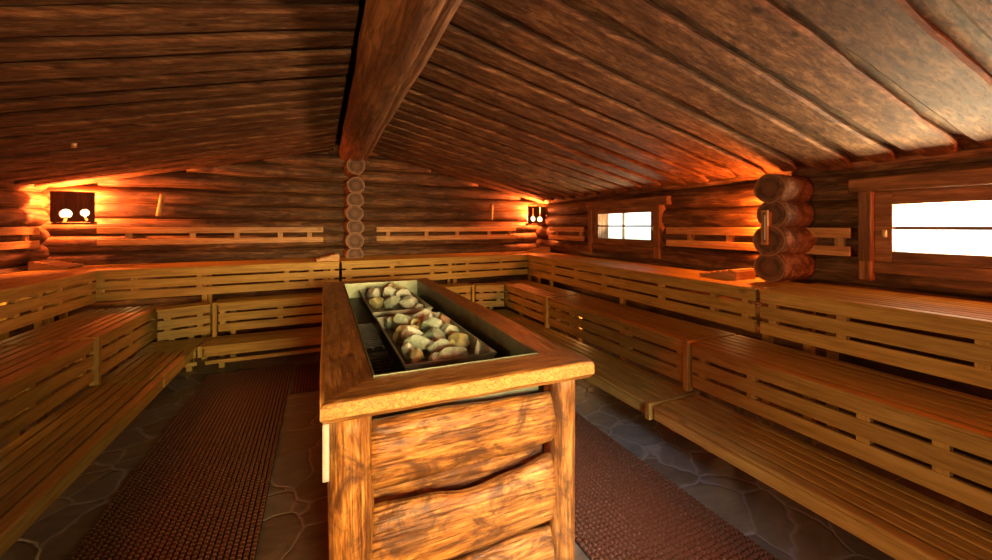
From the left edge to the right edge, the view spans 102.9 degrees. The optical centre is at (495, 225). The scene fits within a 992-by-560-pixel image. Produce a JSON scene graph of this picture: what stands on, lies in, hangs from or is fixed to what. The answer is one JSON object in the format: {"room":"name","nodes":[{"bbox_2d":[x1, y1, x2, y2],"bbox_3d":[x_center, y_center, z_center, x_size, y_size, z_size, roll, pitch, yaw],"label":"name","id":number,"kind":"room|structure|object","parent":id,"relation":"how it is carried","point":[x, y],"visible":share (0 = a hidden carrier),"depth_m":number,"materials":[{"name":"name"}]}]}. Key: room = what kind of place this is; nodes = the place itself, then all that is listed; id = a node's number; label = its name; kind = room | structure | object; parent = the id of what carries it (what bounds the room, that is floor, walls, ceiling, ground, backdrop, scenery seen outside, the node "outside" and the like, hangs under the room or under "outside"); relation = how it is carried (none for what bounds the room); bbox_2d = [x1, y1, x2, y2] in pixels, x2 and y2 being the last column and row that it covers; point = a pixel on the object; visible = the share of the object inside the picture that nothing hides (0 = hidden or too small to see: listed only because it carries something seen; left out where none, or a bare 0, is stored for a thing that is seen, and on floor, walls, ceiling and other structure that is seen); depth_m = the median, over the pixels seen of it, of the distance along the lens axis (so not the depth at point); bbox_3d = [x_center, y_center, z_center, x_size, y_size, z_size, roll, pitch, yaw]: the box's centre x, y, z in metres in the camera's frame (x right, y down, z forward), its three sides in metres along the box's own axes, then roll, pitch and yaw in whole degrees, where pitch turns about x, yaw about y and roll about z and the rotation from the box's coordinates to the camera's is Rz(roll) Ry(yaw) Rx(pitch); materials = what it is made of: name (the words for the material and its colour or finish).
{"room":"spa","nodes":[
{"label":"spa","id":0,"kind":"room"},
{"bbox_2d":[0,181,51,337],"bbox_3d":[-4.013,0.641,1.222,0.289,2.622,8.600,0,0,-24],"label":"wall","id":1,"kind":"structure","parent":0,"point":[20,205],"depth_m":4.46,"materials":[{"name":"brown wood"}]},
{"bbox_2d":[0,227,39,249],"bbox_3d":[-4.203,0.133,1.970,0.065,0.235,5.820,0,0,-24],"label":"rail","id":2,"kind":"object","parent":1,"relation":"attached to","point":[25,232],"visible":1,"depth_m":4.34,"materials":[{"name":"brown wood"}]},
{"bbox_2d":[39,140,538,365],"bbox_3d":[-2.402,0.192,6.557,7.981,3.325,0.298,0,0,-27],"label":"wall","id":3,"kind":"structure","parent":0,"point":[303,190],"depth_m":6.03,"materials":[{"name":"brown wood"}]},
{"bbox_2d":[50,191,96,224],"bbox_3d":[-5.162,-0.217,4.848,0.385,0.400,0.160,0,0,-30],"label":"lamp","id":4,"kind":"object","parent":3,"relation":"attached to","point":[77,206],"visible":1,"depth_m":4.79,"materials":[{"name":"brown wood"}]},
{"bbox_2d":[156,194,164,216],"bbox_3d":[-4.534,-0.281,5.355,0.111,0.307,0.189,0,0,-27],"label":"peg","id":5,"kind":"object","parent":3,"relation":"attached to","point":[162,196],"visible":0.98,"depth_m":5.29,"materials":[{"name":"brown wood"}]},
{"bbox_2d":[97,227,322,245],"bbox_3d":[-3.911,0.133,5.645,2.645,0.235,0.065,0,0,-27],"label":"rail","id":6,"kind":"object","parent":3,"relation":"attached to","point":[128,231],"visible":1,"depth_m":5.52,"materials":[{"name":"brown wood"}]},
{"bbox_2d":[343,247,362,257],"bbox_3d":[-2.291,0.406,6.318,0.263,0.180,0.490,0,0,-27],"label":"log","id":7,"kind":"object","parent":3,"relation":"attached to","point":[348,252],"visible":0.84,"depth_m":6.11,"materials":[{"name":"brown wood"}]},
{"bbox_2d":[343,205,362,221],"bbox_3d":[-2.278,-0.197,6.286,0.266,0.268,0.565,0,0,-27],"label":"log","id":8,"kind":"object","parent":3,"relation":"attached to","point":[353,213],"visible":0.98,"depth_m":6.04,"materials":[{"name":"brown wood"}]},
{"bbox_2d":[343,232,363,248],"bbox_3d":[-2.278,0.221,6.297,0.278,0.279,0.543,0,0,-27],"label":"log","id":9,"kind":"object","parent":3,"relation":"attached to","point":[354,240],"visible":0.89,"depth_m":6.06,"materials":[{"name":"brown wood"}]},
{"bbox_2d":[343,220,363,233],"bbox_3d":[-2.280,0.015,6.313,0.268,0.272,0.516,0,0,-27],"label":"log","id":10,"kind":"object","parent":3,"relation":"attached to","point":[349,226],"visible":0.77,"depth_m":6.09,"materials":[{"name":"brown wood"}]},
{"bbox_2d":[343,159,364,177],"bbox_3d":[-2.244,-0.913,6.241,0.284,0.278,0.672,0,0,-27],"label":"log","id":11,"kind":"object","parent":3,"relation":"attached to","point":[352,168],"visible":0.88,"depth_m":5.95,"materials":[{"name":"brown wood"}]},
{"bbox_2d":[344,193,363,206],"bbox_3d":[-2.278,-0.407,6.308,0.260,0.264,0.522,0,0,-27],"label":"log","id":12,"kind":"object","parent":3,"relation":"attached to","point":[350,199],"visible":0.8,"depth_m":6.08,"materials":[{"name":"brown wood"}]},
{"bbox_2d":[343,177,364,194],"bbox_3d":[-2.274,-0.616,6.293,0.272,0.264,0.553,0,0,-27],"label":"log","id":13,"kind":"object","parent":3,"relation":"attached to","point":[355,185],"visible":0.93,"depth_m":6.05,"materials":[{"name":"brown wood"}]},
{"bbox_2d":[377,227,515,240],"bbox_3d":[-0.810,0.133,7.197,2.660,0.235,0.066,0,0,-27],"label":"rail","id":14,"kind":"object","parent":3,"relation":"attached to","point":[387,230],"visible":1,"depth_m":7.09,"materials":[{"name":"brown wood"}]},
{"bbox_2d":[489,204,493,219],"bbox_3d":[-0.112,-0.259,7.564,0.064,0.305,0.217,0,0,-27],"label":"peg","id":15,"kind":"object","parent":3,"relation":"attached to","point":[491,205],"visible":0.83,"depth_m":7.48,"materials":[{"name":"brown wood"}]},
{"bbox_2d":[0,0,991,201],"bbox_3d":[-0.722,-0.981,2.799,8.080,1.099,8.900,0,0,-24],"label":"ceiling","id":16,"kind":"structure","parent":0,"point":[534,100],"depth_m":2.61,"materials":[{"name":"brown wood"}]},
{"bbox_2d":[339,0,462,161],"bbox_3d":[-0.715,-1.220,2.774,0.486,0.481,8.452,0,0,-24],"label":"ridge beam","id":17,"kind":"structure","parent":16,"relation":"attached to","point":[397,39],"depth_m":2.47,"materials":[{"name":"brown wood"}]},
{"bbox_2d":[0,314,991,559],"bbox_3d":[-0.722,1.810,2.799,7.880,0.120,9.000,0,0,-24],"label":"floor","id":18,"kind":"structure","parent":0,"point":[295,519],"depth_m":2.69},
{"bbox_2d":[0,339,94,444],"bbox_3d":[-2.542,1.345,0.665,0.673,0.810,5.478,0,0,-24],"label":"bench","id":19,"kind":"object","parent":18,"relation":"on","point":[21,367],"visible":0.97,"depth_m":2.76,"materials":[{"name":"brown wood"}]},
{"bbox_2d":[0,271,95,384],"bbox_3d":[-3.394,1.125,1.093,0.750,1.250,6.953,0,0,-24],"label":"bench","id":20,"kind":"object","parent":18,"relation":"on","point":[13,287],"visible":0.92,"depth_m":3.67,"materials":[{"name":"brown wood"}]},
{"bbox_2d":[0,305,161,423],"bbox_3d":[-3.969,1.340,3.881,0.689,0.820,1.531,0,0,-24],"label":"bench","id":21,"kind":"object","parent":18,"relation":"on","point":[105,326],"visible":0.7,"depth_m":3.73,"materials":[{"name":"brown wood"}]},
{"bbox_2d":[0,377,164,556],"bbox_3d":[-2.116,1.565,0.940,0.510,0.370,5.633,0,0,-24],"label":"bench","id":22,"kind":"object","parent":18,"relation":"on","point":[38,466],"visible":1,"depth_m":2.46,"materials":[{"name":"brown wood"}]},
{"bbox_2d":[99,348,194,387],"bbox_3d":[-3.457,1.565,3.950,0.510,0.370,0.923,0,0,-24],"label":"bench","id":23,"kind":"object","parent":18,"relation":"on","point":[168,364],"visible":0.69,"depth_m":3.88,"materials":[{"name":"brown wood"}]},
{"bbox_2d":[136,337,206,371],"bbox_3d":[-3.742,1.565,4.584,0.538,0.370,0.460,0,0,-24],"label":"bench","id":24,"kind":"object","parent":18,"relation":"on","point":[184,344],"visible":0.58,"depth_m":4.56,"materials":[{"name":"brown wood"}]},
{"bbox_2d":[9,258,339,376],"bbox_3d":[-3.845,1.125,5.223,3.255,1.250,0.800,0,0,-27],"label":"bench","id":25,"kind":"object","parent":18,"relation":"on","point":[204,271],"visible":0.56,"depth_m":4.92,"materials":[{"name":"brown wood"}]},
{"bbox_2d":[28,259,83,269],"bbox_3d":[-5.178,0.452,4.655,0.333,0.097,0.360,0,0,-24],"label":"headrest cover","id":26,"kind":"object","parent":25,"relation":"on","point":[50,264],"visible":1,"depth_m":4.53,"materials":[{"name":"brown wood"}]},
{"bbox_2d":[316,253,338,260],"bbox_3d":[-2.453,0.452,5.760,0.306,0.097,0.300,0,0,-24],"label":"headrest cover","id":27,"kind":"object","parent":25,"relation":"on","point":[333,257],"visible":1,"depth_m":5.66,"materials":[{"name":"brown wood"}]},
{"bbox_2d":[68,365,292,559],"bbox_3d":[-1.921,1.738,2.456,0.890,0.020,5.050,0,0,-24],"label":"floor mat","id":28,"kind":"object","parent":18,"relation":"on","point":[200,492],"visible":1,"depth_m":2.67,"materials":[{"name":"brown rubber"}]},
{"bbox_2d":[156,301,210,361],"bbox_3d":[-3.774,1.350,4.761,0.503,0.810,0.420,0,0,-43],"label":"bench","id":29,"kind":"object","parent":18,"relation":"on","point":[168,313],"visible":0.91,"depth_m":4.62,"materials":[{"name":"brown wood"}]},
{"bbox_2d":[197,326,321,367],"bbox_3d":[-1.852,1.560,5.418,3.566,0.380,0.474,0,0,-24],"label":"bench","id":30,"kind":"object","parent":18,"relation":"on","point":[221,346],"visible":0.58,"depth_m":4.82,"materials":[{"name":"brown wood"}]},
{"bbox_2d":[290,362,319,393],"bbox_3d":[-1.609,1.738,4.822,1.555,0.020,0.880,0,0,-24],"label":"floor mat","id":31,"kind":"object","parent":18,"relation":"on","point":[306,377],"visible":0.18,"depth_m":4.48,"materials":[{"name":"brown rubber"}]},
{"bbox_2d":[212,282,474,357],"bbox_3d":[-1.978,1.340,5.713,3.430,0.820,0.434,0,0,-26],"label":"bench","id":32,"kind":"object","parent":18,"relation":"on","point":[232,305],"visible":0.6,"depth_m":5.09,"materials":[{"name":"brown wood"}]},
{"bbox_2d":[339,251,556,312],"bbox_3d":[-0.713,1.125,6.791,3.711,1.250,0.800,0,0,-27],"label":"bench","id":33,"kind":"object","parent":18,"relation":"on","point":[348,264],"visible":0.57,"depth_m":6.32,"materials":[{"name":"brown wood"}]},
{"bbox_2d":[527,246,550,252],"bbox_3d":[0.827,0.452,7.593,0.372,0.097,0.300,0,0,-15],"label":"headrest cover","id":34,"kind":"object","parent":33,"relation":"on","point":[540,249],"visible":0.99,"depth_m":7.49,"materials":[{"name":"brown wood"}]},
{"bbox_2d":[320,278,593,559],"bbox_3d":[-0.730,1.183,3.089,1.190,1.134,3.288,0,0,-24],"label":"stove","id":35,"kind":"object","parent":18,"relation":"on","point":[474,460],"depth_m":1.71,"materials":[{"name":"brown wood"}]},
{"bbox_2d":[359,288,432,321],"bbox_3d":[-0.997,0.724,3.760,0.490,0.083,1.200,0,0,-24],"label":"tray","id":36,"kind":"object","parent":35,"relation":"on","point":[380,312],"visible":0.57,"depth_m":3.47,"materials":[{"name":"metal"}]},
{"bbox_2d":[367,288,380,298],"bbox_3d":[-1.204,0.685,3.907,0.131,0.142,0.146,0,0,-24],"label":"stone","id":37,"kind":"object","parent":36,"relation":"in","point":[375,292],"visible":0.69,"depth_m":3.87,"materials":[{"name":"beige stone"}]},
{"bbox_2d":[369,297,383,308],"bbox_3d":[-1.083,0.698,3.594,0.134,0.115,0.166,0,0,-24],"label":"stone","id":38,"kind":"object","parent":36,"relation":"in","point":[377,302],"visible":1,"depth_m":3.56,"materials":[{"name":"beige stone"}]},
{"bbox_2d":[383,286,397,298],"bbox_3d":[-1.062,0.678,3.948,0.156,0.156,0.133,0,0,-35],"label":"stone","id":39,"kind":"object","parent":36,"relation":"in","point":[388,291],"visible":0.68,"depth_m":3.89,"materials":[{"name":"beige stone"}]},
{"bbox_2d":[384,295,400,308],"bbox_3d":[-0.938,0.691,3.572,0.148,0.130,0.168,0,0,-24],"label":"stone","id":40,"kind":"object","parent":36,"relation":"in","point":[390,302],"visible":0.97,"depth_m":3.53,"materials":[{"name":"grey stone"}]},
{"bbox_2d":[393,285,404,289],"bbox_3d":[-1.024,0.686,4.116,0.127,0.140,0.126,0,0,-24],"label":"stone","id":41,"kind":"object","parent":36,"relation":"in","point":[397,287],"visible":0.29,"depth_m":4.08,"materials":[{"name":"brown stone"}]},
{"bbox_2d":[396,289,410,298],"bbox_3d":[-0.896,0.681,3.809,0.150,0.150,0.070,0,0,9],"label":"stone","id":42,"kind":"object","parent":36,"relation":"in","point":[401,293],"visible":0.47,"depth_m":3.78,"materials":[{"name":"beige stone"}]},
{"bbox_2d":[399,295,417,309],"bbox_3d":[-0.789,0.692,3.561,0.172,0.129,0.144,0,0,14],"label":"stone","id":43,"kind":"object","parent":36,"relation":"in","point":[407,302],"visible":0.84,"depth_m":3.51,"materials":[{"name":"beige stone"}]},
{"bbox_2d":[413,303,423,308],"bbox_3d":[-0.673,0.716,3.445,0.088,0.080,0.092,0,0,-24],"label":"stone","id":44,"kind":"object","parent":36,"relation":"in","point":[419,305],"visible":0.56,"depth_m":3.43,"materials":[{"name":"brown stone"}]},
{"bbox_2d":[376,312,496,370],"bbox_3d":[-0.445,0.724,2.539,0.497,0.083,1.100,0,0,-24],"label":"tray","id":45,"kind":"object","parent":35,"relation":"in","point":[486,352],"visible":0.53,"depth_m":2.24,"materials":[{"name":"metal"}]},
{"bbox_2d":[385,317,393,329],"bbox_3d":[-0.750,0.706,2.869,0.106,0.100,0.093,0,0,-24],"label":"stone","id":46,"kind":"object","parent":45,"relation":"in","point":[389,321],"visible":0.66,"depth_m":2.83,"materials":[{"name":"grey stone"}]},
{"bbox_2d":[393,313,411,329],"bbox_3d":[-0.661,0.686,2.822,0.145,0.140,0.107,0,0,-3],"label":"stone","id":47,"kind":"object","parent":45,"relation":"in","point":[399,319],"visible":0.67,"depth_m":2.78,"materials":[{"name":"beige stone"}]},
{"bbox_2d":[393,325,418,342],"bbox_3d":[-0.578,0.699,2.574,0.107,0.114,0.188,0,0,43],"label":"stone","id":48,"kind":"object","parent":45,"relation":"in","point":[397,338],"visible":0.53,"depth_m":2.52,"materials":[{"name":"brown stone"}]},
{"bbox_2d":[401,342,414,361],"bbox_3d":[-0.490,0.698,2.193,0.058,0.116,0.097,0,0,-40],"label":"stone","id":49,"kind":"object","parent":45,"relation":"in","point":[406,348],"visible":0.84,"depth_m":2.17,"materials":[{"name":"beige stone"}]},
{"bbox_2d":[401,326,422,340],"bbox_3d":[-0.513,0.683,2.446,0.133,0.145,0.101,0,0,-40],"label":"stone","id":50,"kind":"object","parent":45,"relation":"in","point":[408,331],"visible":0.52,"depth_m":2.41,"materials":[{"name":"beige stone"}]},
{"bbox_2d":[410,317,420,325],"bbox_3d":[-0.563,0.695,2.757,0.077,0.121,0.068,0,0,-24],"label":"stone","id":51,"kind":"object","parent":45,"relation":"in","point":[415,320],"visible":0.44,"depth_m":2.73,"materials":[{"name":"brown stone"}]},
{"bbox_2d":[410,348,423,363],"bbox_3d":[-0.419,0.700,2.086,0.076,0.112,0.075,0,0,-24],"label":"stone","id":52,"kind":"object","parent":45,"relation":"in","point":[417,356],"visible":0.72,"depth_m":2.06,"materials":[{"name":"brown stone"}]},
{"bbox_2d":[403,334,433,354],"bbox_3d":[-0.439,0.684,2.275,0.151,0.145,0.139,0,0,21],"label":"stone","id":53,"kind":"object","parent":45,"relation":"in","point":[418,341],"visible":0.56,"depth_m":2.23,"materials":[{"name":"grey stone"}]},
{"bbox_2d":[417,323,423,333],"bbox_3d":[-0.516,0.704,2.652,0.063,0.104,0.096,0,0,-8],"label":"stone","id":54,"kind":"object","parent":45,"relation":"in","point":[418,324],"visible":0.22,"depth_m":2.62,"materials":[{"name":"brown stone"}]},
{"bbox_2d":[411,309,435,320],"bbox_3d":[-0.562,0.688,2.963,0.210,0.136,0.089,0,0,-2],"label":"stone","id":55,"kind":"object","parent":45,"relation":"in","point":[421,314],"visible":0.34,"depth_m":2.94,"materials":[{"name":"beige stone"}]},
{"bbox_2d":[421,313,432,323],"bbox_3d":[-0.484,0.683,2.781,0.099,0.145,0.091,0,0,-24],"label":"stone","id":56,"kind":"object","parent":45,"relation":"in","point":[428,316],"visible":0.27,"depth_m":2.77,"materials":[{"name":"brown stone"}]},
{"bbox_2d":[421,317,442,333],"bbox_3d":[-0.423,0.680,2.613,0.103,0.152,0.121,0,0,41],"label":"stone","id":57,"kind":"object","parent":45,"relation":"in","point":[426,325],"visible":0.52,"depth_m":2.59,"materials":[{"name":"grey stone"}]},
{"bbox_2d":[422,327,445,341],"bbox_3d":[-0.377,0.693,2.420,0.157,0.126,0.137,0,0,-24],"label":"stone","id":58,"kind":"object","parent":45,"relation":"in","point":[434,334],"visible":0.45,"depth_m":2.40,"materials":[{"name":"grey stone"}]},
{"bbox_2d":[428,352,440,360],"bbox_3d":[-0.323,0.709,2.076,0.069,0.095,0.082,0,0,-24],"label":"stone","id":59,"kind":"object","parent":45,"relation":"in","point":[433,356],"visible":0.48,"depth_m":2.06,"materials":[{"name":"beige stone"}]},
{"bbox_2d":[427,339,448,353],"bbox_3d":[-0.328,0.694,2.226,0.133,0.123,0.069,0,0,-24],"label":"stone","id":60,"kind":"object","parent":45,"relation":"in","point":[437,346],"visible":0.53,"depth_m":2.20,"materials":[{"name":"grey stone"}]},
{"bbox_2d":[437,314,449,323],"bbox_3d":[-0.373,0.681,2.756,0.110,0.150,0.113,0,0,-24],"label":"stone","id":61,"kind":"object","parent":45,"relation":"in","point":[443,318],"visible":0.33,"depth_m":2.72,"materials":[{"name":"orange stone"}]},
{"bbox_2d":[440,323,458,339],"bbox_3d":[-0.302,0.690,2.546,0.126,0.132,0.133,0,0,-24],"label":"stone","id":62,"kind":"object","parent":45,"relation":"in","point":[447,329],"visible":0.46,"depth_m":2.50,"materials":[{"name":"grey stone"}]},
{"bbox_2d":[448,339,454,346],"bbox_3d":[-0.270,0.707,2.289,0.067,0.098,0.076,0,0,-5],"label":"stone","id":63,"kind":"object","parent":45,"relation":"in","point":[451,342],"visible":0.3,"depth_m":2.29,"materials":[{"name":"brown stone"}]},
{"bbox_2d":[437,347,468,358],"bbox_3d":[-0.242,0.702,2.127,0.213,0.109,0.064,0,0,-30],"label":"stone","id":64,"kind":"object","parent":45,"relation":"in","point":[449,352],"visible":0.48,"depth_m":2.11,"materials":[{"name":"beige stone"}]},
{"bbox_2d":[448,332,469,347],"bbox_3d":[-0.230,0.699,2.390,0.123,0.115,0.125,0,0,-24],"label":"stone","id":65,"kind":"object","parent":45,"relation":"in","point":[461,339],"visible":0.52,"depth_m":2.35,"materials":[{"name":"beige stone"}]},
{"bbox_2d":[475,340,479,354],"bbox_3d":[-0.104,0.701,2.211,0.032,0.109,0.116,0,0,1],"label":"stone","id":66,"kind":"object","parent":45,"relation":"in","point":[477,347],"visible":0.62,"depth_m":2.18,"materials":[{"name":"beige stone"}]},
{"bbox_2d":[473,283,504,309],"bbox_3d":[-0.131,1.350,6.528,0.478,0.810,0.420,0,0,-10],"label":"bench","id":67,"kind":"object","parent":18,"relation":"on","point":[481,288],"visible":0.78,"depth_m":6.33,"materials":[{"name":"brown wood"}]},
{"bbox_2d":[492,309,517,316],"bbox_3d":[0.026,1.565,6.263,0.518,0.370,0.460,0,0,-24],"label":"bench","id":68,"kind":"object","parent":18,"relation":"on","point":[504,312],"visible":0.27,"depth_m":6.30,"materials":[{"name":"brown wood"}]},
{"bbox_2d":[496,280,582,335],"bbox_3d":[0.597,1.340,6.061,0.603,0.820,1.646,0,0,-24],"label":"bench","id":69,"kind":"object","parent":18,"relation":"on","point":[535,291],"visible":0.66,"depth_m":5.76,"materials":[{"name":"brown wood"}]},
{"bbox_2d":[504,315,695,432],"bbox_3d":[0.770,1.560,4.600,0.519,0.380,3.176,0,0,-24],"label":"bench","id":70,"kind":"object","parent":18,"relation":"on","point":[640,389],"visible":0.65,"depth_m":3.60,"materials":[{"name":"brown wood"}]},
{"bbox_2d":[548,295,735,399],"bbox_3d":[1.380,1.340,4.305,0.603,0.820,2.171,0,0,-24],"label":"bench","id":71,"kind":"object","parent":18,"relation":"on","point":[670,332],"visible":0.8,"depth_m":3.88,"materials":[{"name":"brown wood"}]},
{"bbox_2d":[527,254,804,426],"bbox_3d":[1.624,1.125,5.180,0.673,1.250,4.070,0,0,-22],"label":"bench","id":72,"kind":"object","parent":18,"relation":"on","point":[746,290],"visible":0.82,"depth_m":4.10,"materials":[{"name":"brown wood"}]},
{"bbox_2d":[699,268,755,280],"bbox_3d":[2.251,0.452,3.843,0.320,0.097,0.372,0,0,-24],"label":"headrest cover","id":73,"kind":"object","parent":72,"relation":"on","point":[744,273],"visible":0.93,"depth_m":3.69,"materials":[{"name":"brown wood"}]},
{"bbox_2d":[575,412,778,559],"bbox_3d":[0.608,1.738,2.898,0.890,0.020,4.200,0,0,-24],"label":"floor mat","id":74,"kind":"object","parent":18,"relation":"on","point":[625,509],"visible":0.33,"depth_m":2.37,"materials":[{"name":"brown rubber"}]},
{"bbox_2d":[652,395,991,559],"bbox_3d":[2.117,1.565,1.595,0.505,0.370,3.383,0,0,-24],"label":"bench","id":75,"kind":"object","parent":18,"relation":"on","point":[903,523],"visible":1,"depth_m":2.10,"materials":[{"name":"brown wood"}]},
{"bbox_2d":[691,335,991,515],"bbox_3d":[2.519,1.345,1.766,0.589,0.810,3.368,0,0,-24],"label":"bench","id":76,"kind":"object","parent":18,"relation":"on","point":[949,418],"visible":0.98,"depth_m":2.23,"materials":[{"name":"brown wood"}]},
{"bbox_2d":[759,283,991,445],"bbox_3d":[3.089,1.125,1.883,0.805,1.250,3.118,0,0,-24],"label":"bench","id":77,"kind":"object","parent":18,"relation":"on","point":[948,316],"visible":0.91,"depth_m":2.50,"materials":[{"name":"brown wood"}]},
{"bbox_2d":[535,146,991,491],"bbox_3d":[2.673,0.606,4.202,0.315,2.640,8.601,0,0,-24],"label":"wall","id":78,"kind":"structure","parent":0,"point":[730,202],"depth_m":3.76,"materials":[{"name":"brown wood"}]},
{"bbox_2d":[526,206,545,224],"bbox_3d":[0.775,-0.200,7.779,0.385,0.370,0.160,0,0,-21],"label":"lamp","id":79,"kind":"object","parent":78,"relation":"attached to","point":[535,213],"visible":1,"depth_m":7.71,"materials":[{"name":"brown wood"}]},
{"bbox_2d":[549,227,584,240],"bbox_3d":[1.248,0.133,7.021,0.065,0.235,1.090,0,0,-24],"label":"rail","id":80,"kind":"object","parent":78,"relation":"attached to","point":[580,230],"visible":1,"depth_m":6.93,"materials":[{"name":"brown wood"}]},
{"bbox_2d":[586,195,757,258],"bbox_3d":[2.193,0.025,5.255,0.355,0.820,2.815,0,0,-24],"label":"window","id":81,"kind":"structure","parent":78,"relation":"in","point":[598,211],"depth_m":5.24,"materials":[{"name":"brown wood"}]},
{"bbox_2d":[754,174,813,202],"bbox_3d":[2.647,-0.324,3.569,0.621,0.265,0.266,0,0,-27],"label":"log","id":82,"kind":"object","parent":78,"relation":"attached to","point":[769,188],"visible":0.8,"depth_m":3.43,"materials":[{"name":"brown wood"}]},
{"bbox_2d":[754,253,815,281],"bbox_3d":[2.647,0.356,3.556,0.635,0.264,0.261,0,0,-26],"label":"log","id":83,"kind":"object","parent":78,"relation":"attached to","point":[782,267],"visible":0.86,"depth_m":3.42,"materials":[{"name":"brown wood"}]},
{"bbox_2d":[753,226,816,256],"bbox_3d":[2.640,0.134,3.546,0.663,0.278,0.287,0,0,-24],"label":"log","id":84,"kind":"object","parent":78,"relation":"attached to","point":[782,240],"visible":0.77,"depth_m":3.39,"materials":[{"name":"brown wood"}]},
{"bbox_2d":[761,210,771,244],"bbox_3d":[2.348,0.013,3.422,0.085,0.295,0.054,0,0,-24],"label":"thermometer","id":85,"kind":"object","parent":84,"relation":"attached to","point":[766,216],"visible":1,"depth_m":3.41,"materials":[{"name":"brown wood"}]},
{"bbox_2d":[757,201,815,226],"bbox_3d":[2.659,-0.101,3.565,0.601,0.256,0.252,0,0,-27],"label":"log","id":86,"kind":"object","parent":78,"relation":"attached to","point":[784,213],"visible":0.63,"depth_m":3.42,"materials":[{"name":"brown wood"}]},
{"bbox_2d":[805,167,991,282],"bbox_3d":[3.291,0.025,2.791,0.355,0.820,2.180,0,0,-24],"label":"window","id":87,"kind":"structure","parent":78,"relation":"in","point":[878,197],"depth_m":2.96,"materials":[{"name":"brown wood"}]},
{"label":"outside","id":88,"kind":"structure","parent":0,"visible":0},
{"bbox_2d":[608,229,991,255],"bbox_3d":[128.950,2.190,84.825,295.380,0.120,350.000,0,0,-24],"label":"snow","id":89,"kind":"structure","parent":88,"point":[967,242],"depth_m":62.32,"materials":[{"name":"white snow"}]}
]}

